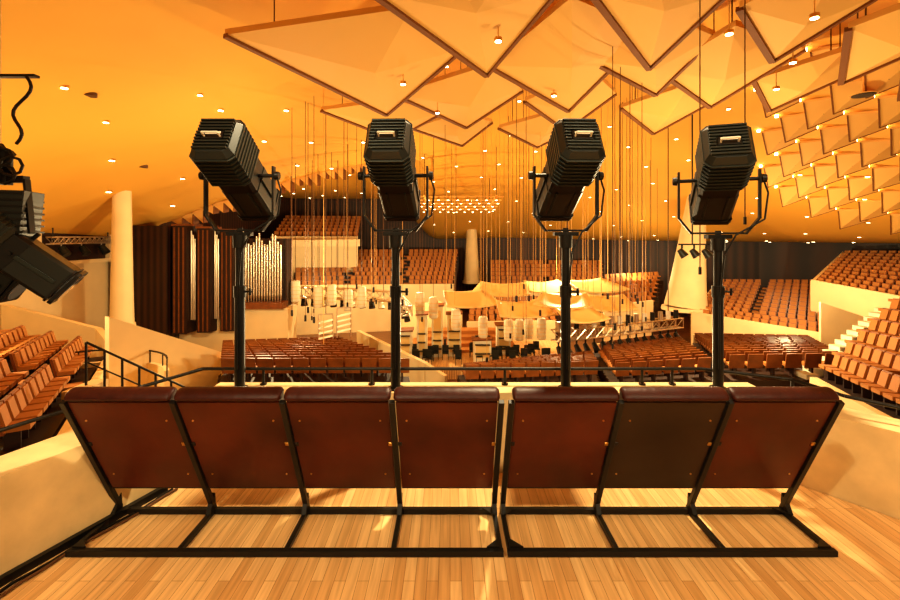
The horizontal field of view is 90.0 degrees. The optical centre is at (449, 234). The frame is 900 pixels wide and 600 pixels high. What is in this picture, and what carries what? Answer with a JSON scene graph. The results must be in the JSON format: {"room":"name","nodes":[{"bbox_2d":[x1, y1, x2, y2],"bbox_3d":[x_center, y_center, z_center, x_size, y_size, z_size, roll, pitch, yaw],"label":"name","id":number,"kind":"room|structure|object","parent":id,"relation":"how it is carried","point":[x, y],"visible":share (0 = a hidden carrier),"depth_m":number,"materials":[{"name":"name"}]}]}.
{"room":"concert hall","nodes":[
{"label":"concert hall","id":0,"kind":"room"},
{"bbox_2d":[1,304,104,357],"bbox_3d":[-16.927,6.240,20.137,7.886,6.000,1.621,0,0,23],"label":"wall","id":1,"kind":"structure","parent":0,"point":[35,323],"depth_m":20.63,"materials":[{"name":"white paint"}]},
{"bbox_2d":[0,261,110,329],"bbox_3d":[-21.150,4.480,10.000,0.300,9.520,36.000,0,0,0],"label":"wall","id":2,"kind":"structure","parent":0,"point":[88,302],"depth_m":25.85,"materials":[{"name":"white paint"}]},
{"bbox_2d":[37,233,110,263],"bbox_3d":[-20.740,0.740,24.850,0.480,1.700,4.900,0,0,0],"label":"window","id":3,"kind":"structure","parent":2,"relation":"in","point":[76,257],"depth_m":25.07,"materials":[{"name":"black glass"}]},
{"bbox_2d":[0,430,168,574],"bbox_3d":[-2.453,2.490,0.635,0.461,2.700,5.311,0,0,12],"label":"wall","id":4,"kind":"structure","parent":0,"point":[51,491],"depth_m":2.32,"materials":[{"name":"beige paint"}]},
{"bbox_2d":[0,488,167,587],"bbox_3d":[-2.344,1.620,0.458,0.161,0.040,4.979,0,0,11],"label":"baseboard","id":5,"kind":"structure","parent":4,"relation":"attached to","point":[44,556],"depth_m":2.34,"materials":[{"name":"black metal"}]},
{"bbox_2d":[48,350,169,386],"bbox_3d":[-11.000,4.875,13.500,6.000,1.930,5.000,0,0,0],"label":"wall","id":6,"kind":"structure","parent":0,"point":[158,368],"depth_m":15.08,"materials":[{"name":"beige paint"}]},
{"bbox_2d":[61,341,185,399],"bbox_3d":[-8.460,4.868,12.250,3.217,4.304,1.012,0,0,-42],"label":"stair handrail","id":7,"kind":"object","parent":6,"relation":"attached to","point":[104,382],"visible":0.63,"depth_m":11.79,"materials":[{"name":"black metal"}]},
{"bbox_2d":[109,190,135,324],"bbox_3d":[-17.200,1.312,23.600,1.257,7.255,1.257,0,0,0],"label":"column","id":8,"kind":"structure","parent":0,"point":[121,273],"depth_m":23.24,"materials":[{"name":"white paint"}]},
{"bbox_2d":[105,316,222,389],"bbox_3d":[-9.629,5.915,16.042,0.920,6.650,4.260,0,0,27],"label":"wall","id":9,"kind":"structure","parent":0,"point":[131,342],"depth_m":15.44,"materials":[{"name":"white paint"}]},
{"bbox_2d":[159,197,294,238],"bbox_3d":[-21.762,2.126,41.798,3.536,14.229,26.923,0,0,4],"label":"wall","id":10,"kind":"structure","parent":0,"point":[228,220],"depth_m":48.75,"materials":[{"name":"brown wood"}]},
{"bbox_2d":[292,239,359,245],"bbox_3d":[-13.850,0.790,45.250,9.420,0.700,0.250,0,0,-9],"label":"wall","id":11,"kind":"structure","parent":0,"point":[351,242],"depth_m":45.38,"materials":[{"name":"white paint"}]},
{"bbox_2d":[357,330,446,381],"bbox_3d":[-3.130,7.640,25.353,0.633,3.200,8.258,0,0,-43],"label":"wall","id":12,"kind":"structure","parent":0,"point":[363,338],"depth_m":23.75,"materials":[{"name":"white paint"}]},
{"bbox_2d":[401,300,461,337],"bbox_3d":[-1.744,7.340,37.750,5.548,3.800,0.748,0,0,0],"label":"wall","id":13,"kind":"structure","parent":0,"point":[413,323],"depth_m":37.64,"materials":[{"name":"white paint"}]},
{"bbox_2d":[0,0,899,242],"bbox_3d":[10.000,-4.630,26.000,72.000,10.740,68.000,0,0,0],"label":"ceiling","id":14,"kind":"structure","parent":0,"point":[147,63],"depth_m":21.73,"materials":[{"name":"paint"}]},
{"bbox_2d":[0,272,25,302],"bbox_3d":[-3.895,-2.836,3.701,0.694,6.779,0.270,0,0,-15],"label":"spotlight","id":15,"kind":"object","parent":14,"relation":"hanging from","point":[10,290],"visible":0.52,"depth_m":3.67,"materials":[{"name":"black metal"}]},
{"bbox_2d":[0,0,87,303],"bbox_3d":[-3.306,-2.892,3.427,0.854,6.837,0.397,0,0,-28],"label":"spotlight","id":16,"kind":"object","parent":14,"relation":"hanging from","point":[24,259],"visible":1,"depth_m":3.36,"materials":[{"name":"black metal"}]},
{"bbox_2d":[45,228,110,256],"bbox_3d":[-20.166,0.402,24.852,0.684,1.539,4.131,0,0,0],"label":"lighting truss","id":17,"kind":"object","parent":14,"relation":"hanging from","point":[64,251],"visible":0.96,"depth_m":24.63,"materials":[{"name":"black metal"}]},
{"bbox_2d":[173,164,368,223],"bbox_3d":[-12.070,-3.204,32.602,12.860,5.260,5.536,0,0,0],"label":"ceiling panels","id":18,"kind":"object","parent":14,"relation":"attached to","point":[194,217],"depth_m":32.40,"materials":[{"name":"beige wood"}]},
{"bbox_2d":[290,163,300,301],"bbox_3d":[-10.300,-0.176,30.000,0.647,9.232,0.647,0,0,0],"label":"loudspeaker","id":19,"kind":"object","parent":14,"relation":"hanging from","point":[295,286],"visible":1,"depth_m":29.84,"materials":[{"name":"beige plastic"}]},
{"bbox_2d":[313,286,322,307],"bbox_3d":[-8.800,-0.264,30.000,0.647,10.209,0.647,0,0,0],"label":"loudspeaker","id":20,"kind":"object","parent":14,"relation":"hanging from","point":[317,290],"visible":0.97,"depth_m":29.75,"materials":[{"name":"beige"}]},
{"bbox_2d":[326,152,336,305],"bbox_3d":[-8.000,-0.427,30.400,0.647,10.335,0.647,0,0,0],"label":"loudspeaker","id":21,"kind":"object","parent":14,"relation":"hanging from","point":[331,297],"visible":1,"depth_m":30.25,"materials":[{"name":"beige plastic"}]},
{"bbox_2d":[318,115,350,339],"bbox_3d":[-6.200,-0.593,24.250,1.752,12.865,0.332,0,0,-18],"label":"lamp","id":22,"kind":"object","parent":14,"relation":"hanging from","point":[337,308],"visible":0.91,"depth_m":24.09,"materials":[{"name":"beige"}]},
{"bbox_2d":[223,0,455,116],"bbox_3d":[-2.169,-6.537,14.064,5.001,3.414,7.236,0,0,29],"label":"ceiling panel","id":23,"kind":"object","parent":14,"relation":"hanging from","point":[363,55],"visible":0.82,"depth_m":12.88,"materials":[{"name":"orange"}]},
{"bbox_2d":[343,289,352,310],"bbox_3d":[-6.800,-0.509,30.000,0.647,11.099,0.647,0,0,0],"label":"loudspeaker","id":24,"kind":"object","parent":14,"relation":"hanging from","point":[350,292],"visible":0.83,"depth_m":29.76,"materials":[{"name":"beige"}]},
{"bbox_2d":[292,161,412,321],"bbox_3d":[-7.165,-0.379,30.201,9.798,11.675,5.608,0,0,0],"label":"lighting truss","id":25,"kind":"object","parent":14,"relation":"hanging from","point":[404,315],"visible":0.38,"depth_m":32.07,"materials":[{"name":"silver metal"}]},
{"bbox_2d":[356,140,366,307],"bbox_3d":[-5.900,-0.750,30.000,0.647,11.179,0.647,0,0,0],"label":"loudspeaker","id":26,"kind":"object","parent":14,"relation":"hanging from","point":[361,291],"visible":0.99,"depth_m":29.87,"materials":[{"name":"beige"}]},
{"bbox_2d":[320,96,437,130],"bbox_3d":[-2.973,-6.649,20.637,3.328,3.437,4.700,0,0,37],"label":"ceiling panel","id":27,"kind":"object","parent":14,"relation":"hanging from","point":[353,113],"visible":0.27,"depth_m":20.15,"materials":[{"name":"orange"}]},
{"bbox_2d":[415,292,424,313],"bbox_3d":[-2.000,-1.038,30.000,0.647,12.556,0.647,0,0,0],"label":"loudspeaker","id":28,"kind":"object","parent":14,"relation":"hanging from","point":[419,296],"visible":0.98,"depth_m":29.75,"materials":[{"name":"beige"}]},
{"bbox_2d":[429,138,437,318],"bbox_3d":[-1.100,-0.971,30.000,0.647,13.022,0.647,0,0,0],"label":"loudspeaker","id":29,"kind":"object","parent":14,"relation":"hanging from","point":[433,301],"visible":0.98,"depth_m":29.84,"materials":[{"name":"beige"}]},
{"bbox_2d":[414,61,492,146],"bbox_3d":[0.332,-6.794,22.482,3.385,3.927,3.134,0,0,-39],"label":"ceiling panel","id":30,"kind":"object","parent":14,"relation":"hanging from","point":[438,128],"visible":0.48,"depth_m":22.48,"materials":[{"name":"orange"}]},
{"bbox_2d":[451,309,460,330],"bbox_3d":[0.400,-0.682,30.000,0.647,14.043,0.647,0,0,0],"label":"loudspeaker","id":31,"kind":"object","parent":14,"relation":"hanging from","point":[455,313],"visible":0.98,"depth_m":29.75,"materials":[{"name":"beige"}]},
{"bbox_2d":[420,147,503,211],"bbox_3d":[0.800,-4.478,38.200,6.800,4.776,6.807,0,0,0],"label":"ceiling lights","id":32,"kind":"object","parent":14,"relation":"hanging from","point":[438,197],"depth_m":36.54},
{"bbox_2d":[375,0,553,77],"bbox_3d":[0.864,-6.627,10.769,3.474,3.492,5.578,0,0,36],"label":"ceiling panel","id":33,"kind":"object","parent":14,"relation":"hanging from","point":[467,30],"visible":1,"depth_m":11.05,"materials":[{"name":"orange"}]},
{"bbox_2d":[406,66,523,128],"bbox_3d":[1.020,-6.893,17.841,4.525,3.925,4.534,0,0,40],"label":"ceiling panel","id":34,"kind":"object","parent":14,"relation":"hanging from","point":[464,97],"visible":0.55,"depth_m":17.36,"materials":[{"name":"orange"}]},
{"bbox_2d":[443,133,501,308],"bbox_3d":[1.196,-1.793,29.013,3.600,12.710,2.368,0,0,-17],"label":"sail","id":35,"kind":"object","parent":14,"relation":"hanging from","point":[480,298],"visible":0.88,"depth_m":29.46,"materials":[{"name":"brown fabric"}]},
{"bbox_2d":[84,76,878,167],"bbox_3d":[1.178,-5.361,18.500,32.754,4.146,7.398,0,0,0],"label":"air vents","id":36,"kind":"object","parent":14,"relation":"attached to","point":[863,94],"depth_m":18.44,"materials":[{"name":"metal"}]},
{"bbox_2d":[478,316,487,337],"bbox_3d":[2.200,-0.516,30.000,0.647,14.713,0.647,0,0,0],"label":"loudspeaker","id":37,"kind":"object","parent":14,"relation":"hanging from","point":[482,320],"visible":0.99,"depth_m":29.75,"materials":[{"name":"beige"}]},
{"bbox_2d":[473,133,529,296],"bbox_3d":[3.602,-1.825,31.512,4.050,12.063,2.388,0,0,11],"label":"sail","id":38,"kind":"object","parent":14,"relation":"hanging from","point":[492,289],"visible":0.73,"depth_m":31.35,"materials":[{"name":"brown"}]},
{"bbox_2d":[503,116,513,340],"bbox_3d":[3.900,-0.445,30.000,0.647,14.970,0.647,0,0,0],"label":"loudspeaker","id":39,"kind":"object","parent":14,"relation":"hanging from","point":[506,332],"visible":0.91,"depth_m":29.99,"materials":[{"name":"beige plastic"}]},
{"bbox_2d":[291,0,746,361],"bbox_3d":[2.830,-1.439,22.301,27.158,15.089,26.661,0,0,0],"label":"hanging cables","id":40,"kind":"object","parent":14,"relation":"hanging from","point":[744,217],"visible":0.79,"depth_m":24.63,"materials":[{"name":"gold metal"}]},
{"bbox_2d":[514,141,523,340],"bbox_3d":[4.700,-0.346,30.500,0.647,14.972,0.647,0,0,0],"label":"loudspeaker","id":41,"kind":"object","parent":14,"relation":"hanging from","point":[519,323],"visible":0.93,"depth_m":30.40,"materials":[{"name":"beige"}]},
{"bbox_2d":[497,100,553,148],"bbox_3d":[4.951,-6.935,23.185,3.456,4.010,3.708,0,0,43],"label":"ceiling panel","id":42,"kind":"object","parent":14,"relation":"hanging from","point":[535,130],"visible":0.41,"depth_m":22.80,"materials":[{"name":"orange"}]},
{"bbox_2d":[496,108,556,318],"bbox_3d":[4.497,-1.691,28.014,3.600,13.447,2.177,0,0,-11],"label":"sail","id":43,"kind":"object","parent":14,"relation":"hanging from","point":[522,309],"visible":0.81,"depth_m":28.23,"materials":[{"name":"brown"}]},
{"bbox_2d":[524,319,533,338],"bbox_3d":[5.600,-0.087,32.000,0.647,14.853,0.647,0,0,0],"label":"loudspeaker","id":44,"kind":"object","parent":14,"relation":"hanging from","point":[528,323],"visible":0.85,"depth_m":31.74,"materials":[{"name":"beige plastic"}]},
{"bbox_2d":[536,147,546,339],"bbox_3d":[6.100,-0.470,30.000,0.647,14.819,0.647,0,0,0],"label":"loudspeaker","id":45,"kind":"object","parent":14,"relation":"hanging from","point":[541,322],"visible":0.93,"depth_m":29.81,"materials":[{"name":"beige"}]},
{"bbox_2d":[523,221,574,292],"bbox_3d":[7.199,-1.510,34.009,3.600,11.581,2.599,0,0,-6],"label":"sail","id":46,"kind":"object","parent":14,"relation":"hanging from","point":[553,286],"visible":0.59,"depth_m":34.53,"materials":[{"name":"brown"}]},
{"bbox_2d":[494,0,622,112],"bbox_3d":[3.867,-6.848,14.144,4.069,4.035,6.450,0,0,44],"label":"ceiling panel","id":47,"kind":"object","parent":14,"relation":"hanging from","point":[564,51],"visible":0.73,"depth_m":13.13,"materials":[{"name":"orange"}]},
{"bbox_2d":[533,145,592,308],"bbox_3d":[7.303,-1.768,29.011,3.600,12.750,2.388,0,0,17],"label":"sail","id":48,"kind":"object","parent":14,"relation":"hanging from","point":[551,300],"visible":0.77,"depth_m":29.18,"materials":[{"name":"brown fabric"}]},
{"bbox_2d":[523,79,616,124],"bbox_3d":[5.242,-6.946,18.643,3.240,4.031,4.982,0,0,38],"label":"ceiling panel","id":49,"kind":"object","parent":14,"relation":"hanging from","point":[599,96],"visible":0.4,"depth_m":18.46,"materials":[{"name":"orange"}]},
{"bbox_2d":[555,107,610,323],"bbox_3d":[7.596,-1.733,26.311,2.925,13.568,1.807,0,0,-17],"label":"sail","id":50,"kind":"object","parent":14,"relation":"hanging from","point":[586,315],"visible":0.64,"depth_m":26.06,"materials":[{"name":"brown"}]},
{"bbox_2d":[568,186,629,293],"bbox_3d":[10.197,-1.761,32.009,4.050,11.512,2.795,0,0,-17],"label":"sail","id":51,"kind":"object","parent":14,"relation":"hanging from","point":[585,285],"visible":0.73,"depth_m":31.95,"materials":[{"name":"brown fabric"}]},
{"bbox_2d":[587,113,638,311],"bbox_3d":[10.001,-1.639,28.514,3.150,12.743,2.177,0,0,6],"label":"sail","id":52,"kind":"object","parent":14,"relation":"hanging from","point":[595,300],"visible":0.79,"depth_m":28.61,"materials":[{"name":"brown"}]},
{"bbox_2d":[551,105,683,353],"bbox_3d":[10.317,-0.674,27.253,9.026,15.473,0.786,0,0,-17],"label":"lighting truss","id":53,"kind":"object","parent":14,"relation":"hanging from","point":[668,317],"visible":0.8,"depth_m":27.29,"materials":[{"name":"silver metal"}]},
{"bbox_2d":[599,25,714,96],"bbox_3d":[6.455,-6.763,13.818,3.567,3.766,2.901,0,0,-30],"label":"ceiling panel","id":54,"kind":"object","parent":14,"relation":"hanging from","point":[654,82],"visible":0.57,"depth_m":13.85,"materials":[{"name":"orange"}]},
{"bbox_2d":[590,0,725,71],"bbox_3d":[5.068,-6.678,10.598,2.394,3.596,5.485,0,0,40],"label":"ceiling panel","id":55,"kind":"object","parent":14,"relation":"hanging from","point":[651,30],"visible":1,"depth_m":10.97,"materials":[{"name":"orange"}]},
{"bbox_2d":[619,85,704,134],"bbox_3d":[9.456,-6.806,19.459,4.344,3.850,3.099,0,0,-44],"label":"ceiling panel","id":56,"kind":"object","parent":14,"relation":"hanging from","point":[654,115],"visible":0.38,"depth_m":18.95,"materials":[{"name":"orange"}]},
{"bbox_2d":[677,114,712,258],"bbox_3d":[14.123,-2.999,25.907,1.996,8.753,0.476,0,0,0],"label":"light bar","id":57,"kind":"object","parent":14,"relation":"hanging from","point":[694,253],"visible":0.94,"depth_m":25.90,"materials":[{"name":"black metal"}]},
{"bbox_2d":[671,0,805,108],"bbox_3d":[8.802,-6.694,14.678,4.386,3.728,3.700,0,0,-26],"label":"ceiling panel","id":58,"kind":"object","parent":14,"relation":"hanging from","point":[722,56],"visible":0.6,"depth_m":14.04,"materials":[{"name":"orange"}]},
{"bbox_2d":[752,23,841,111],"bbox_3d":[12.519,-6.529,16.065,3.200,3.197,2.783,0,0,-41],"label":"ceiling panel","id":59,"kind":"object","parent":14,"relation":"hanging from","point":[803,78],"visible":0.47,"depth_m":15.55,"materials":[{"name":"orange"}]},
{"bbox_2d":[735,0,877,63],"bbox_3d":[8.505,-6.527,10.853,3.627,3.292,2.343,0,0,-39],"label":"ceiling panel","id":60,"kind":"object","parent":14,"relation":"hanging from","point":[778,28],"visible":1,"depth_m":10.91,"materials":[{"name":"orange"}]},
{"bbox_2d":[838,3,899,85],"bbox_3d":[12.134,-6.347,12.191,4.083,3.034,2.818,0,0,-45],"label":"ceiling panel","id":61,"kind":"object","parent":14,"relation":"hanging from","point":[871,42],"visible":1,"depth_m":12.11,"materials":[{"name":"orange"}]},
{"bbox_2d":[897,81,899,101],"bbox_3d":[15.960,-6.074,14.295,3.271,2.487,2.545,0,0,-44],"label":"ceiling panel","id":62,"kind":"object","parent":14,"relation":"hanging from","point":[898,94],"visible":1,"depth_m":15.79,"materials":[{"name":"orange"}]},
{"bbox_2d":[0,473,899,599],"bbox_3d":[0.425,1.765,0.550,6.350,0.250,5.100,0,0,0],"label":"floor","id":63,"kind":"structure","parent":0,"point":[866,541],"depth_m":2.28,"materials":[{"name":"brown wood"}]},
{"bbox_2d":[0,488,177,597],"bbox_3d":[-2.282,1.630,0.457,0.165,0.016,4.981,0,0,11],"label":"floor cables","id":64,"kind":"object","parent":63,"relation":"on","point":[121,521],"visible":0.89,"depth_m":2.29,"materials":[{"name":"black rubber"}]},
{"bbox_2d":[58,387,503,556],"bbox_3d":[-0.841,1.207,2.494,2.228,0.860,0.513,0,0,0],"label":"seats","id":65,"kind":"object","parent":63,"relation":"on","point":[205,438],"visible":1,"depth_m":2.37,"materials":[{"name":"brown leather"}]},
{"bbox_2d":[500,387,844,556],"bbox_3d":[1.133,1.207,2.494,1.679,0.860,0.513,0,0,0],"label":"seats","id":66,"kind":"object","parent":63,"relation":"on","point":[600,438],"visible":1,"depth_m":2.37,"materials":[{"name":"brown leather"}]},
{"bbox_2d":[462,229,479,283],"bbox_3d":[2.600,2.523,53.800,2.286,6.434,2.286,0,0,0],"label":"column","id":67,"kind":"structure","parent":0,"point":[471,270],"depth_m":53.15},
{"bbox_2d":[214,382,755,472],"bbox_3d":[0.250,2.465,3.220,3.900,2.750,0.220,0,0,0],"label":"wall","id":68,"kind":"structure","parent":0,"point":[505,391],"depth_m":3.26,"materials":[{"name":"beige paint"}]},
{"bbox_2d":[189,118,281,386],"bbox_3d":[-1.482,0.164,3.196,0.577,1.851,0.853,0,0,0],"label":"spotlight","id":69,"kind":"object","parent":68,"relation":"on","point":[225,153],"visible":0.99,"depth_m":3.14,"materials":[{"name":"black metal"}]},
{"bbox_2d":[358,118,434,390],"bbox_3d":[-0.377,0.164,3.196,0.547,1.852,0.860,0,0,0],"label":"spotlight","id":70,"kind":"object","parent":68,"relation":"on","point":[389,156],"visible":0.98,"depth_m":3.14,"materials":[{"name":"black metal"}]},
{"bbox_2d":[0,367,899,450],"bbox_3d":[0.374,1.052,1.851,6.770,0.177,2.908,0,0,0],"label":"guard railing","id":71,"kind":"object","parent":68,"relation":"on","point":[263,369],"visible":0.85,"depth_m":3.27,"materials":[{"name":"black metal"}]},
{"bbox_2d":[528,118,605,386],"bbox_3d":[0.828,0.164,3.196,0.547,1.852,0.860,0,0,0],"label":"spotlight","id":72,"kind":"object","parent":68,"relation":"on","point":[575,152],"visible":0.99,"depth_m":3.15,"materials":[{"name":"black metal"}]},
{"bbox_2d":[672,122,768,389],"bbox_3d":[1.903,0.179,3.196,0.581,1.822,0.885,0,0,0],"label":"spotlight","id":73,"kind":"object","parent":68,"relation":"on","point":[725,157],"visible":0.99,"depth_m":3.10,"materials":[{"name":"black metal"}]},
{"bbox_2d":[297,308,690,381],"bbox_3d":[10.000,9.390,26.000,72.000,0.300,68.000,0,0,0],"label":"floor","id":74,"kind":"structure","parent":0,"point":[685,333],"depth_m":42.21,"materials":[{"name":"brown wood"}]},
{"bbox_2d":[0,325,102,455],"bbox_3d":[-12.377,5.716,12.090,4.767,7.048,11.837,0,0,-33],"label":"seating block","id":75,"kind":"object","parent":74,"relation":"on","point":[30,388],"visible":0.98,"depth_m":11.39,"materials":[{"name":"brown wood"}]},
{"bbox_2d":[132,224,296,351],"bbox_3d":[-15.450,4.280,28.750,10.300,9.920,2.900,0,0,0],"label":"pipe organ","id":76,"kind":"object","parent":74,"relation":"on","point":[184,274],"visible":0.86,"depth_m":27.81,"materials":[{"name":"brown wood"}]},
{"bbox_2d":[217,336,409,383],"bbox_3d":[-6.980,6.643,20.512,6.395,5.193,13.882,0,0,-26],"label":"seating block","id":77,"kind":"object","parent":74,"relation":"on","point":[303,351],"visible":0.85,"depth_m":16.26,"materials":[{"name":"brown wood"}]},
{"bbox_2d":[271,215,360,279],"bbox_3d":[-14.338,3.497,49.550,8.914,11.487,6.505,0,0,-10],"label":"seating block","id":78,"kind":"object","parent":74,"relation":"on","point":[286,230],"visible":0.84,"depth_m":47.35,"materials":[{"name":"brown wood"}]},
{"bbox_2d":[294,249,458,334],"bbox_3d":[-7.700,5.438,47.202,18.410,7.603,9.719,0,0,-6],"label":"seating block","id":79,"kind":"object","parent":74,"relation":"on","point":[417,270],"visible":0.62,"depth_m":44.45,"materials":[{"name":"brown wood"}]},
{"bbox_2d":[413,327,560,378],"bbox_3d":[2.500,8.420,32.900,13.000,1.640,8.200,0,0,0],"label":"stage platform","id":80,"kind":"object","parent":74,"relation":"on","point":[466,332],"visible":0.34,"depth_m":33.96,"materials":[{"name":"brown wood"}]},
{"bbox_2d":[412,344,461,365],"label":"chairs","id":81,"kind":"object","parent":80,"relation":"on","point":[428,354],"depth_m":30.37,"materials":[{"name":"grey"}]},
{"bbox_2d":[401,303,510,361],"bbox_3d":[0.400,6.795,31.900,8.203,3.690,3.400,0,0,0],"label":"podium","id":82,"kind":"object","parent":80,"relation":"on","point":[481,346],"visible":0.66,"depth_m":31.45,"materials":[{"name":"beige"}]},
{"bbox_2d":[469,342,472,355],"label":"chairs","id":83,"kind":"object","parent":80,"relation":"on","point":[471,343],"depth_m":32.02,"materials":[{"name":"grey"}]},
{"bbox_2d":[489,341,550,360],"label":"chairs","id":84,"kind":"object","parent":80,"relation":"on","point":[513,351],"depth_m":30.84,"materials":[{"name":"grey"}]},
{"bbox_2d":[467,296,560,339],"bbox_3d":[6.104,7.520,40.316,9.399,3.440,5.509,0,0,0],"label":"seating block","id":85,"kind":"object","parent":74,"relation":"on","point":[474,313],"visible":0.28,"depth_m":38.67,"materials":[{"name":"brown wood"}]},
{"bbox_2d":[457,350,600,381],"bbox_3d":[4.547,6.968,22.172,8.287,4.545,12.534,0,0,0],"label":"seating block","id":86,"kind":"object","parent":74,"relation":"on","point":[584,358],"visible":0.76,"depth_m":16.94,"materials":[{"name":"brown wood"}]},
{"bbox_2d":[490,260,603,323],"bbox_3d":[11.052,6.101,50.298,13.148,6.278,6.624,0,0,5],"label":"seating block","id":87,"kind":"object","parent":74,"relation":"on","point":[578,273],"visible":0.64,"depth_m":50.83,"materials":[{"name":"brown wood"}]},
{"bbox_2d":[600,271,662,340],"bbox_3d":[16.609,6.477,42.081,5.320,5.525,11.484,0,0,30],"label":"seating block","id":88,"kind":"object","parent":74,"relation":"on","point":[635,286],"visible":0.6,"depth_m":40.77,"materials":[{"name":"brown wood"}]},
{"bbox_2d":[593,332,711,381],"bbox_3d":[10.459,6.897,25.215,5.534,4.686,19.604,0,0,22],"label":"seating block","id":89,"kind":"object","parent":74,"relation":"on","point":[673,351],"visible":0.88,"depth_m":18.39,"materials":[{"name":"brown wood"}]},
{"bbox_2d":[691,279,818,344],"bbox_3d":[26.096,6.566,37.767,8.646,5.347,11.461,0,0,40],"label":"seating block","id":90,"kind":"object","parent":74,"relation":"on","point":[753,309],"visible":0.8,"depth_m":36.26,"materials":[{"name":"brown wood"}]},
{"bbox_2d":[693,333,837,386],"bbox_3d":[16.667,6.693,22.955,6.658,5.094,17.121,0,0,24],"label":"seating block","id":91,"kind":"object","parent":74,"relation":"on","point":[783,355],"visible":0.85,"depth_m":17.37,"materials":[{"name":"brown wood"}]},
{"bbox_2d":[810,297,899,418],"bbox_3d":[13.704,5.428,13.279,6.130,7.625,10.681,0,0,15],"label":"seating block","id":92,"kind":"object","parent":74,"relation":"on","point":[869,366],"visible":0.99,"depth_m":13.62,"materials":[{"name":"brown wood"}]},
{"bbox_2d":[810,250,899,319],"bbox_3d":[32.346,5.176,33.397,11.222,8.128,9.143,0,0,-29],"label":"seating block","id":93,"kind":"object","parent":74,"relation":"on","point":[858,283],"visible":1,"depth_m":33.64,"materials":[{"name":"brown wood"}]},
{"bbox_2d":[296,199,758,315],"bbox_3d":[7.384,2.223,54.224,52.646,14.034,5.503,0,0,8],"label":"wall","id":94,"kind":"structure","parent":0,"point":[742,258],"depth_m":55.44,"materials":[{"name":"brown wood"}]},
{"bbox_2d":[661,196,707,312],"bbox_3d":[20.300,1.355,38.800,3.885,10.171,3.885,0,0,0],"label":"column","id":95,"kind":"structure","parent":0,"point":[687,288],"depth_m":37.81,"materials":[{"name":"white paint"}]},
{"bbox_2d":[759,242,899,288],"bbox_3d":[41.944,4.856,20.753,8.030,8.767,57.087,0,0,-10],"label":"wall","id":96,"kind":"structure","parent":0,"point":[777,260],"depth_m":45.34,"materials":[{"name":"brown wood"}]},
{"bbox_2d":[819,302,862,345],"bbox_3d":[27.006,6.840,28.355,5.763,4.800,1.449,0,0,42],"label":"wall","id":97,"kind":"structure","parent":0,"point":[834,322],"depth_m":29.48,"materials":[{"name":"white paint"}]},
{"bbox_2d":[796,308,889,379],"bbox_3d":[15.523,4.611,17.496,6.656,3.057,0.653,0,0,-27],"label":"staircase","id":98,"kind":"structure","parent":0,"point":[839,345],"depth_m":17.36,"materials":[{"name":"beige"}]},
{"bbox_2d":[800,407,899,519],"bbox_3d":[3.468,2.490,0.709,1.158,2.700,5.438,0,0,-15],"label":"wall","id":99,"kind":"structure","parent":0,"point":[858,461],"depth_m":2.73,"materials":[{"name":"beige paint"}]}
]}

